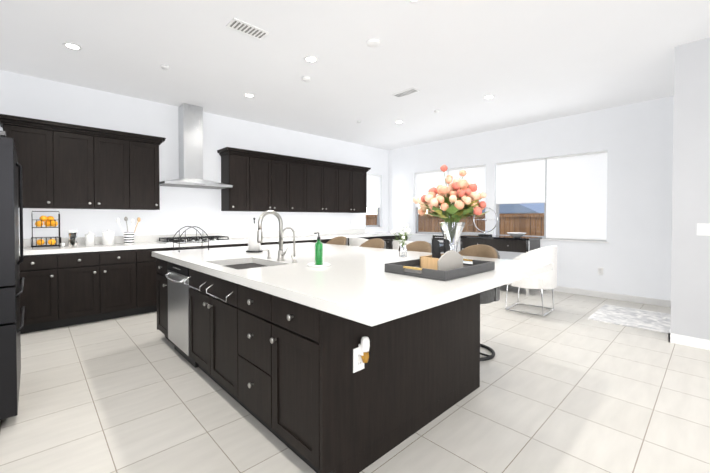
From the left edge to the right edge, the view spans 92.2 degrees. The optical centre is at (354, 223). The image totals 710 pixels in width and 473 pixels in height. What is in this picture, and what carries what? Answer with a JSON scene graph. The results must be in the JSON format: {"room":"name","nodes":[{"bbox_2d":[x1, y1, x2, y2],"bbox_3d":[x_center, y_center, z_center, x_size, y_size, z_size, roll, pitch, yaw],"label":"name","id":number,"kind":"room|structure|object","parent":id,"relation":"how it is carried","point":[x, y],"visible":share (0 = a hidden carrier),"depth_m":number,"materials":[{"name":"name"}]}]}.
{"room":"dining room and kitchen","nodes":[
{"label":"dining room and kitchen","id":0,"kind":"room"},
{"bbox_2d":[0,70,387,238],"bbox_3d":[-1.978,-0.326,6.150,7.933,3.000,0.150,-1,1,-43],"label":"wall","id":1,"kind":"structure","parent":0,"point":[22,95],"depth_m":5.25,"materials":[{"name":"white paint"}]},
{"bbox_2d":[0,118,63,208],"bbox_3d":[-3.824,-0.655,4.054,0.476,0.942,0.338,-1,1,-43],"label":"upper cabinet","id":2,"kind":"object","parent":1,"relation":"attached to","point":[37,147],"depth_m":3.97,"materials":[{"name":"brown wood"}]},
{"bbox_2d":[60,130,135,209],"bbox_3d":[-3.418,-0.661,4.438,0.886,0.942,0.338,-1,1,-43],"label":"upper cabinet","id":3,"kind":"object","parent":1,"relation":"attached to","point":[67,166],"depth_m":4.34,"materials":[{"name":"brown wood"}]},
{"bbox_2d":[136,138,159,209],"bbox_3d":[-3.030,-0.666,4.805,0.426,0.942,0.338,-1,1,-43],"label":"upper cabinet","id":4,"kind":"object","parent":1,"relation":"attached to","point":[147,153],"depth_m":4.73,"materials":[{"name":"brown wood"}]},
{"bbox_2d":[159,103,232,188],"bbox_3d":[-2.454,-1.185,5.229,0.965,1.245,0.502,-1,1,-43],"label":"range hood","id":5,"kind":"object","parent":1,"relation":"attached to","point":[190,128],"visible":0.92,"depth_m":5.20,"materials":[{"name":"silver metal"}]},
{"bbox_2d":[221,151,252,210],"bbox_3d":[-1.996,-0.681,5.783,0.410,0.942,0.338,-1,1,-43],"label":"upper cabinet","id":6,"kind":"object","parent":1,"relation":"attached to","point":[236,168],"depth_m":5.65,"materials":[{"name":"brown wood"}]},
{"bbox_2d":[253,155,292,210],"bbox_3d":[-1.606,-0.687,6.151,0.907,0.942,0.338,-1,1,-43],"label":"upper cabinet","id":7,"kind":"object","parent":1,"relation":"attached to","point":[261,181],"depth_m":6.05,"materials":[{"name":"brown wood"}]},
{"bbox_2d":[293,159,308,210],"bbox_3d":[-1.182,-0.693,6.552,0.504,0.942,0.338,-1,1,-43],"label":"upper cabinet","id":8,"kind":"object","parent":1,"relation":"attached to","point":[300,170],"depth_m":6.47,"materials":[{"name":"brown wood"}]},
{"bbox_2d":[305,163,340,212],"bbox_3d":[-0.751,-0.700,6.959,0.924,0.942,0.338,-1,1,-43],"label":"upper cabinet","id":9,"kind":"object","parent":1,"relation":"attached to","point":[324,180],"depth_m":6.86,"materials":[{"name":"brown wood"}]},
{"bbox_2d":[341,167,356,212],"bbox_3d":[-0.319,-0.706,7.367,0.510,0.942,0.338,-1,1,-43],"label":"upper cabinet","id":10,"kind":"object","parent":1,"relation":"attached to","point":[348,174],"depth_m":7.32,"materials":[{"name":"brown wood"}]},
{"bbox_2d":[357,171,367,212],"bbox_3d":[-0.035,-0.710,7.636,0.515,0.942,0.338,-1,1,-43],"label":"upper cabinet","id":11,"kind":"object","parent":1,"relation":"attached to","point":[361,175],"depth_m":7.59,"materials":[{"name":"black wood"}]},
{"bbox_2d":[366,208,379,226],"bbox_3d":[0.395,-0.557,8.438,0.590,1.290,0.050,-1,1,-43],"label":"window","id":12,"kind":"structure","parent":1,"relation":"in","point":[378,217],"depth_m":8.60,"materials":[{"name":"plastic"}]},
{"bbox_2d":[367,174,380,207],"bbox_3d":[0.427,-0.796,8.401,0.574,0.809,0.036,-1,1,-43],"label":"shades","id":13,"kind":"object","parent":1,"relation":"attached to","point":[373,191],"visible":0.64,"depth_m":8.42,"materials":[{"name":"white fabric"}]},
{"bbox_2d":[0,284,709,472],"bbox_3d":[1.225,1.276,2.787,8.233,0.100,9.774,-1,1,-43],"label":"floor","id":14,"kind":"structure","parent":0,"point":[567,385],"depth_m":2.28,"materials":[{"name":"tile"}]},
{"bbox_2d":[0,131,24,419],"bbox_3d":[-2.695,0.342,2.097,0.948,1.790,0.910,-1,1,-43],"label":"refrigerator","id":15,"kind":"object","parent":14,"relation":"on","point":[11,288],"visible":1,"depth_m":2.06,"materials":[{"name":"black metal"}]},
{"bbox_2d":[19,229,407,333],"bbox_3d":[-1.410,0.665,6.139,6.823,1.018,0.656,-1,1,-43],"label":"kitchen counter","id":16,"kind":"object","parent":14,"relation":"on","point":[79,283],"depth_m":4.17,"materials":[{"name":"white stone"}]},
{"bbox_2d":[31,211,60,248],"bbox_3d":[-3.679,0.070,4.067,0.265,0.434,0.205,-1,1,-43],"label":"fruit basket","id":17,"kind":"object","parent":16,"relation":"on","point":[48,221],"visible":0.98,"depth_m":4.05,"materials":[{"name":"black metal"}]},
{"bbox_2d":[68,230,76,246],"bbox_3d":[-3.501,0.184,4.237,0.088,0.202,0.088,-1,1,-43],"label":"glass jar","id":18,"kind":"object","parent":16,"relation":"on","point":[72,238],"visible":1,"depth_m":4.21,"materials":[{"name":"white"}]},
{"bbox_2d":[85,232,94,245],"bbox_3d":[-3.392,0.194,4.368,0.101,0.177,0.101,1,1,41],"label":"canister","id":19,"kind":"object","parent":16,"relation":"on","point":[89,238],"depth_m":4.33,"materials":[{"name":"white ceramic"}]},
{"bbox_2d":[102,230,114,244],"bbox_3d":[-3.250,0.182,4.502,0.134,0.197,0.134,1,1,41],"label":"canister","id":20,"kind":"object","parent":16,"relation":"on","point":[108,237],"depth_m":4.45,"materials":[{"name":"white ceramic"}]},
{"bbox_2d":[116,217,140,243],"bbox_3d":[-3.069,0.092,4.637,0.282,0.373,0.165,-1,1,-43],"label":"utensil crock","id":21,"kind":"object","parent":16,"relation":"on","point":[128,237],"visible":1,"depth_m":4.60,"materials":[{"name":"ceramic"}]},
{"bbox_2d":[157,236,231,243],"bbox_3d":[-2.431,0.239,5.202,0.920,0.061,0.520,-1,1,-43],"label":"cooktop","id":22,"kind":"object","parent":16,"relation":"on","point":[168,240],"visible":0.81,"depth_m":5.12,"materials":[{"name":"silver metal"}]},
{"bbox_2d":[152,254,479,472],"bbox_3d":[-0.594,0.788,3.057,1.548,0.868,2.823,-1,1,-43],"label":"kitchen island","id":23,"kind":"object","parent":14,"relation":"on","point":[271,344],"depth_m":1.93,"materials":[{"name":"brown wood"}]},
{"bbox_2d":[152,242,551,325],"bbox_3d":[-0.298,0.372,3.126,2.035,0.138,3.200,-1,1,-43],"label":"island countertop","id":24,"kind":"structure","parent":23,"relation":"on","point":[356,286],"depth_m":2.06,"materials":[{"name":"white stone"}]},
{"bbox_2d":[173,226,208,251],"bbox_3d":[-1.783,0.161,3.715,0.312,0.265,0.214,-1,1,-43],"label":"wire rack","id":25,"kind":"object","parent":24,"relation":"on","point":[195,247],"visible":1,"depth_m":3.71,"materials":[{"name":"silver metal"}]},
{"bbox_2d":[246,218,262,252],"bbox_3d":[-1.051,0.117,3.566,0.170,0.357,0.170,-1,1,-43],"label":"paper towel","id":26,"kind":"object","parent":24,"relation":"on","point":[254,246],"visible":0.9,"depth_m":3.51,"materials":[{"name":"white paper"}]},
{"bbox_2d":[257,210,287,260],"bbox_3d":[-0.664,0.100,2.756,0.244,0.416,0.112,-1,1,-43],"label":"faucet","id":27,"kind":"object","parent":24,"relation":"on","point":[281,253],"visible":0.98,"depth_m":2.79,"materials":[{"name":"silver metal"}]},
{"bbox_2d":[281,227,296,262],"bbox_3d":[-0.525,0.168,2.670,0.138,0.282,0.073,-1,1,-43],"label":"filter faucet","id":28,"kind":"object","parent":24,"relation":"on","point":[294,256],"visible":1,"depth_m":2.68,"materials":[{"name":"silver metal"}]},
{"bbox_2d":[307,262,330,266],"bbox_3d":[-0.267,0.304,2.521,0.180,0.014,0.180,-1,1,-43],"label":"soap tray","id":29,"kind":"object","parent":24,"relation":"on","point":[325,264],"visible":0.9,"depth_m":2.47,"materials":[{"name":"white ceramic"}]},
{"bbox_2d":[314,232,322,264],"bbox_3d":[-0.270,0.185,2.516,0.071,0.238,0.062,-1,1,-43],"label":"soap bottle","id":30,"kind":"object","parent":29,"relation":"on","point":[318,252],"visible":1,"depth_m":2.49,"materials":[{"name":"green plastic"}]},
{"bbox_2d":[391,224,411,256],"bbox_3d":[0.441,0.153,3.117,0.201,0.298,0.192,-1,1,-43],"label":"flowers","id":31,"kind":"object","parent":24,"relation":"on","point":[402,251],"visible":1,"depth_m":3.10,"materials":[{"name":"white plant"}]},
{"bbox_2d":[385,259,494,280],"bbox_3d":[0.572,0.288,2.274,0.622,0.055,0.450,-1,1,-43],"label":"serving tray","id":32,"kind":"object","parent":24,"relation":"on","point":[410,267],"visible":0.75,"depth_m":2.12,"materials":[{"name":"grey wood"}]},
{"bbox_2d":[420,238,462,270],"bbox_3d":[0.585,0.200,2.302,0.300,0.204,0.146,-1,1,-43],"label":"caddy","id":33,"kind":"object","parent":32,"relation":"on","point":[447,259],"visible":0.94,"depth_m":2.25,"materials":[{"name":"brown wood"}]},
{"bbox_2d":[432,235,443,243],"bbox_3d":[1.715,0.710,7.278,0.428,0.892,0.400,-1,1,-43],"label":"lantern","id":34,"kind":"object","parent":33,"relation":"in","point":[434,236],"visible":0.17,"depth_m":7.43,"materials":[{"name":"black metal"}]},
{"bbox_2d":[439,222,464,251],"bbox_3d":[0.850,0.146,2.997,0.230,0.315,0.224,-1,1,-43],"label":"crystal vase","id":35,"kind":"object","parent":24,"relation":"on","point":[451,231],"visible":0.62,"depth_m":2.93,"materials":[{"name":"white"}]},
{"bbox_2d":[413,165,488,221],"bbox_3d":[0.850,-0.165,2.992,0.719,0.679,0.611,-1,1,-43],"label":"flower bouquet","id":36,"kind":"object","parent":35,"relation":"in","point":[458,198],"visible":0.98,"depth_m":2.87,"materials":[{"name":"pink plant"}]},
{"bbox_2d":[353,347,363,372],"bbox_3d":[0.020,0.668,1.685,0.072,0.115,0.010,-1,1,-43],"label":"outlet","id":37,"kind":"object","parent":23,"relation":"attached to","point":[358,364],"visible":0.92,"depth_m":1.67,"materials":[{"name":"white plastic"}]},
{"bbox_2d":[359,336,369,362],"bbox_3d":[0.049,0.618,1.675,0.044,0.128,0.047,-1,1,-43],"label":"air freshener","id":38,"kind":"object","parent":23,"relation":"attached to","point":[364,346],"visible":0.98,"depth_m":1.66,"materials":[{"name":"white plastic"}]},
{"bbox_2d":[326,236,347,245],"bbox_3d":[-0.344,0.690,4.752,0.495,1.009,0.499,-1,1,-43],"label":"stool","id":39,"kind":"object","parent":14,"relation":"on","point":[340,240],"visible":0.04,"depth_m":4.89,"materials":[{"name":"fabric"}]},
{"bbox_2d":[349,237,367,245],"bbox_3d":[0.185,0.710,6.588,0.585,0.896,0.630,-1,1,-43],"label":"dining chair","id":40,"kind":"object","parent":14,"relation":"on","point":[353,241],"visible":0.08,"depth_m":6.34,"materials":[{"name":"plastic"}]},
{"bbox_2d":[359,238,385,248],"bbox_3d":[0.137,0.698,4.244,0.495,1.009,0.499,-1,1,-43],"label":"stool","id":41,"kind":"object","parent":14,"relation":"on","point":[376,243],"visible":0.06,"depth_m":4.38,"materials":[{"name":"fabric"}]},
{"bbox_2d":[383,239,391,248],"bbox_3d":[0.642,0.726,6.263,0.428,0.892,0.400,-1,1,-43],"label":"slat chair","id":42,"kind":"object","parent":14,"relation":"on","point":[389,242],"visible":0.17,"depth_m":5.99,"materials":[{"name":"brown wood"}]},
{"bbox_2d":[393,240,411,249],"bbox_3d":[0.940,0.722,5.789,0.585,0.896,0.630,-1,1,-43],"label":"dining chair","id":43,"kind":"object","parent":14,"relation":"on","point":[396,245],"visible":0.04,"depth_m":5.62,"materials":[{"name":"fabric"}]},
{"bbox_2d":[386,241,443,251],"bbox_3d":[1.137,0.783,6.822,0.900,0.760,1.470,-1,1,-43],"label":"dining table","id":44,"kind":"object","parent":14,"relation":"on","point":[441,248],"visible":0.02,"depth_m":6.37,"materials":[{"name":"brown wood"}]},
{"bbox_2d":[406,241,431,252],"bbox_3d":[0.604,0.706,3.750,0.495,1.009,0.499,-1,1,-43],"label":"stool","id":45,"kind":"object","parent":14,"relation":"on","point":[421,246],"visible":0.04,"depth_m":3.87,"materials":[{"name":"wicker"}]},
{"bbox_2d":[458,244,499,360],"bbox_3d":[1.099,0.714,3.227,0.495,1.009,0.499,-1,1,-43],"label":"stool","id":46,"kind":"object","parent":14,"relation":"on","point":[493,294],"visible":0.31,"depth_m":3.20,"materials":[{"name":"fabric"}]},
{"bbox_2d":[460,235,541,295],"bbox_3d":[2.616,0.703,6.203,0.600,0.940,1.240,-1,1,-43],"label":"console table","id":47,"kind":"object","parent":14,"relation":"on","point":[523,244],"visible":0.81,"depth_m":5.88,"materials":[{"name":"black wood"}]},
{"bbox_2d":[473,207,497,235],"bbox_3d":[2.407,-0.037,6.311,0.140,0.534,0.468,-1,1,-43],"label":"ring sculpture","id":48,"kind":"object","parent":47,"relation":"on","point":[485,234],"visible":0.85,"depth_m":6.28,"materials":[{"name":"silver metal"}]},
{"bbox_2d":[507,232,525,236],"bbox_3d":[2.807,0.199,5.935,0.320,0.075,0.320,-1,1,-43],"label":"decorative bowl","id":49,"kind":"object","parent":47,"relation":"on","point":[515,234],"visible":1,"depth_m":5.86,"materials":[{"name":"white ceramic"}]},
{"bbox_2d":[505,246,556,316],"bbox_3d":[2.417,0.740,4.669,0.629,0.896,0.594,-1,1,-43],"label":"dining chair","id":50,"kind":"object","parent":14,"relation":"on","point":[547,279],"visible":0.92,"depth_m":4.40,"materials":[{"name":"fabric"}]},
{"bbox_2d":[587,304,670,333],"bbox_3d":[4.431,1.210,3.440,1.030,0.012,3.320,-1,1,-43],"label":"rug","id":51,"kind":"object","parent":14,"relation":"on","point":[639,318],"visible":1,"depth_m":4.28,"materials":[{"name":"grey fabric"}]},
{"bbox_2d":[0,0,709,149],"bbox_3d":[1.225,-1.823,2.739,8.233,0.100,9.774,-1,1,-43],"label":"ceiling","id":52,"kind":"structure","parent":0,"point":[454,62],"depth_m":3.66,"materials":[{"name":"white paint"}]},
{"bbox_2d":[62,42,81,49],"bbox_3d":[-2.844,-1.782,3.438,0.156,0.004,0.156,-1,1,-43],"label":"recessed light","id":53,"kind":"object","parent":52,"relation":"in","point":[72,45],"visible":1,"depth_m":3.44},
{"bbox_2d":[161,64,168,69],"bbox_3d":[-2.159,-1.776,3.879,0.080,0.030,0.080,-1,1,-43],"label":"smoke detector","id":54,"kind":"object","parent":52,"relation":"attached to","point":[164,66],"visible":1,"depth_m":3.85,"materials":[{"name":"white plastic"}]},
{"bbox_2d":[226,18,269,39],"bbox_3d":[-0.978,-1.774,3.124,0.340,0.009,0.170,-1,1,-43],"label":"ceiling vent","id":55,"kind":"object","parent":52,"relation":"in","point":[246,28],"visible":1,"depth_m":3.12,"materials":[{"name":"white metal"}]},
{"bbox_2d":[244,93,254,97],"bbox_3d":[-1.489,-1.804,4.815,0.156,0.004,0.156,-1,1,-43],"label":"recessed light","id":56,"kind":"object","parent":52,"relation":"in","point":[249,95],"visible":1,"depth_m":4.81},
{"bbox_2d":[302,76,310,81],"bbox_3d":[-0.601,-1.781,4.210,0.110,0.030,0.110,-1,1,-43],"label":"smoke detector","id":57,"kind":"object","parent":52,"relation":"attached to","point":[306,78],"visible":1,"depth_m":4.18,"materials":[{"name":"white plastic"}]},
{"bbox_2d":[304,56,317,62],"bbox_3d":[-0.480,-1.786,3.718,0.156,0.004,0.156,-1,1,-43],"label":"recessed light","id":58,"kind":"object","parent":52,"relation":"in","point":[311,59],"visible":1,"depth_m":3.72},
{"bbox_2d":[367,39,379,47],"bbox_3d":[0.182,-1.768,3.353,0.130,0.030,0.130,-1,1,-43],"label":"smoke detector","id":59,"kind":"object","parent":52,"relation":"attached to","point":[373,43],"visible":0.98,"depth_m":3.33,"materials":[{"name":"white plastic"}]},
{"bbox_2d":[392,88,419,97],"bbox_3d":[0.701,-1.799,4.711,0.170,0.009,0.360,-1,1,-43],"label":"ceiling vent","id":60,"kind":"object","parent":52,"relation":"in","point":[410,91],"visible":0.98,"depth_m":4.68,"materials":[{"name":"white metal"}]},
{"bbox_2d":[483,95,494,98],"bbox_3d":[1.915,-1.805,4.882,0.156,0.004,0.156,-1,1,-43],"label":"recessed light","id":61,"kind":"object","parent":52,"relation":"in","point":[489,96],"visible":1,"depth_m":4.87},
{"bbox_2d":[388,96,673,299],"bbox_3d":[4.104,-0.314,5.381,0.150,3.000,9.324,-1,1,-43],"label":"wall","id":62,"kind":"structure","parent":0,"point":[632,257],"depth_m":5.39,"materials":[{"name":"white paint"}]},
{"bbox_2d":[416,207,484,234],"bbox_3d":[2.084,-0.471,7.567,0.050,1.445,1.780,-1,1,-43],"label":"window","id":63,"kind":"structure","parent":62,"relation":"in","point":[462,233],"depth_m":7.81,"materials":[{"name":"plastic"}]},
{"bbox_2d":[415,165,485,207],"bbox_3d":[2.051,-0.782,7.531,0.036,0.819,1.764,-1,1,-43],"label":"shades","id":64,"kind":"object","parent":62,"relation":"attached to","point":[425,182],"visible":0.44,"depth_m":7.56,"materials":[{"name":"white fabric"}]},
{"bbox_2d":[496,160,600,240],"bbox_3d":[3.441,-0.448,6.132,0.050,1.445,1.810,-1,1,-43],"label":"window","id":65,"kind":"structure","parent":62,"relation":"in","point":[498,206],"depth_m":6.26,"materials":[{"name":"glass"}]},
{"bbox_2d":[496,151,606,240],"bbox_3d":[3.408,-0.452,6.101,0.036,1.434,1.794,-1,1,-43],"label":"shades","id":66,"kind":"object","parent":65,"relation":"attached to","point":[576,196],"visible":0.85,"depth_m":5.87,"materials":[{"name":"white fabric"}]},
{"bbox_2d":[541,239,608,242],"bbox_3d":[3.383,0.286,6.089,0.110,0.022,1.870,-1,1,-43],"label":"window sill","id":67,"kind":"structure","parent":62,"relation":"attached to","point":[576,240],"depth_m":5.68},
{"bbox_2d":[598,267,602,274],"bbox_3d":[3.930,0.765,5.465,0.010,0.115,0.072,-1,1,-43],"label":"outlet","id":68,"kind":"object","parent":62,"relation":"attached to","point":[600,271],"visible":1,"depth_m":5.46,"materials":[{"name":"white plastic"}]},
{"bbox_2d":[543,286,670,306],"bbox_3d":[3.995,1.138,5.402,0.014,0.095,9.172,-1,1,-43],"label":"baseboard","id":69,"kind":"structure","parent":62,"relation":"attached to","point":[652,301],"depth_m":5.33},
{"bbox_2d":[670,37,709,339],"bbox_3d":[4.562,-0.264,2.170,0.153,3.000,3.728,-1,1,-43],"label":"wall","id":70,"kind":"structure","parent":0,"point":[690,284],"depth_m":3.37,"materials":[{"name":"white paint"}]},
{"bbox_2d":[668,332,709,349],"bbox_3d":[4.486,1.189,2.151,0.014,0.095,3.712,-1,1,-43],"label":"baseboard","id":71,"kind":"structure","parent":70,"relation":"attached to","point":[700,343],"depth_m":3.38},
{"bbox_2d":[697,223,709,235],"bbox_3d":[3.385,0.058,3.300,0.010,0.115,0.115,-1,1,-43],"label":"light switch","id":72,"kind":"object","parent":70,"relation":"attached to","point":[703,229],"visible":1,"depth_m":3.31,"materials":[{"name":"white plastic"}]},
{"label":"outside","id":73,"kind":"structure","parent":0,"visible":0},
{"bbox_3d":[5.864,1.533,11.049,40.000,0.050,32.000,-1,1,-43],"label":"ground","id":74,"kind":"structure","parent":73,"visible":0},
{"bbox_2d":[366,214,376,224],"bbox_3d":[-2.877,0.638,8.783,12.203,1.810,0.070,-1,1,-43],"label":"fence","id":75,"kind":"object","parent":74,"relation":"on","point":[370,219],"depth_m":12.02,"materials":[{"name":"brown wood"}]},
{"bbox_2d":[418,213,543,235],"bbox_3d":[6.465,0.640,7.697,0.120,1.840,14.324,-1,1,-43],"label":"fence","id":76,"kind":"object","parent":74,"relation":"on","point":[513,226],"depth_m":9.96,"materials":[{"name":"brown wood"}]},
{"bbox_2d":[418,203,543,214],"bbox_3d":[13.723,-0.359,18.244,7.800,3.510,24.300,-1,1,-43],"label":"house","id":77,"kind":"structure","parent":74,"relation":"on","point":[507,209],"depth_m":18.30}
]}

